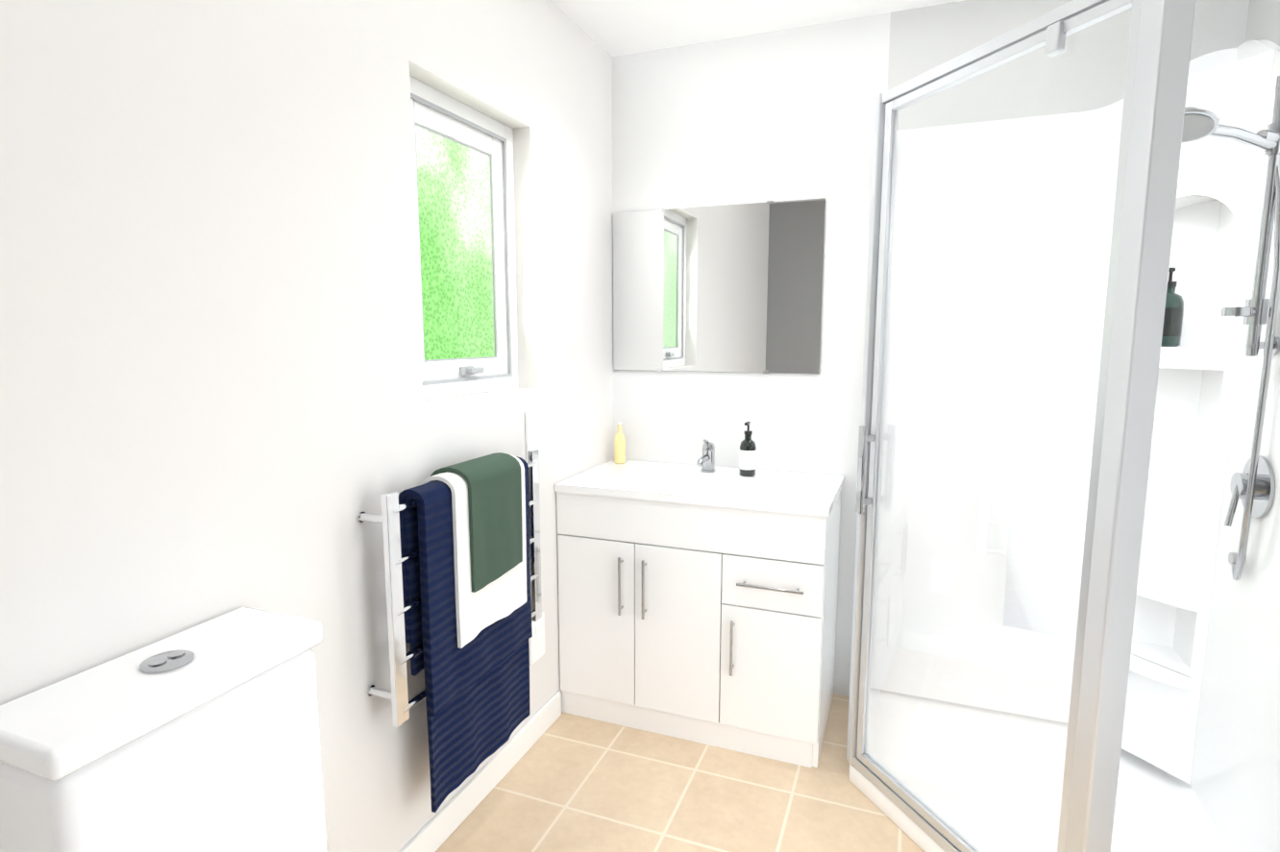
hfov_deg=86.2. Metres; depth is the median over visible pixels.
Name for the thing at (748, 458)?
soap bottle
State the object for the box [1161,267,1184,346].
bottle
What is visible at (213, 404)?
wall
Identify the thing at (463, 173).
window
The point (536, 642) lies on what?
electrical outlet plate
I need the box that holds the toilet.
[0,607,327,851]
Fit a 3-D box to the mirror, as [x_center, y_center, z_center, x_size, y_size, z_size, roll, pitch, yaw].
[0.270,-0.510,2.571,0.808,0.619,0.010,3,8,21]
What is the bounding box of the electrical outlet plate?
[528,611,544,665]
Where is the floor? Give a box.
[435,693,924,851]
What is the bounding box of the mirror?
[612,197,825,373]
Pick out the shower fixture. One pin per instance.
(1256, 478)
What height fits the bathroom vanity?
0.972 m
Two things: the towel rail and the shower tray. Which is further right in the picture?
the shower tray
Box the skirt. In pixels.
[399,691,561,851]
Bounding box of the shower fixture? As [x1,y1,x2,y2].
[1181,75,1279,580]
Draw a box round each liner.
[870,48,1274,784]
[1172,38,1279,851]
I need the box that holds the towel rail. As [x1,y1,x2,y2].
[357,448,541,812]
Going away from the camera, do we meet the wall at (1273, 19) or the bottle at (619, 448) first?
the wall at (1273, 19)
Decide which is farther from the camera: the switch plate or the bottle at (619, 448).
the bottle at (619, 448)
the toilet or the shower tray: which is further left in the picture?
the toilet
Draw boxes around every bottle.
[614,421,625,464]
[738,421,756,476]
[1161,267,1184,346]
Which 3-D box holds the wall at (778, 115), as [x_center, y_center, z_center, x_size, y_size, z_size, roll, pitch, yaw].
[0.891,-0.173,2.441,2.100,2.400,0.120,3,8,21]
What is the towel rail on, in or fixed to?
attached to the wall at (213, 404)
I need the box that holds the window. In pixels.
[409,75,518,400]
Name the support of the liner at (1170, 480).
on the shower tray
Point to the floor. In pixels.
(570, 783)
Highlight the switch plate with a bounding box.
[524,409,541,462]
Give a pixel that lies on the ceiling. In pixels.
(613, 28)
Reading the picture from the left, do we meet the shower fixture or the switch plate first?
the switch plate
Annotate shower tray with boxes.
[848,688,1231,851]
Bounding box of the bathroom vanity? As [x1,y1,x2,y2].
[554,439,844,768]
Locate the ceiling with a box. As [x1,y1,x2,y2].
[550,0,963,56]
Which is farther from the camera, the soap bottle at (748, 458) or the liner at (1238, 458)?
the soap bottle at (748, 458)
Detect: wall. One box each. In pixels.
[0,0,614,851]
[611,0,1249,696]
[1245,0,1279,46]
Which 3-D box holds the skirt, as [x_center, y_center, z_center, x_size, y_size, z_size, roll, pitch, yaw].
[-0.775,1.155,1.215,0.012,0.090,2.675,3,8,21]

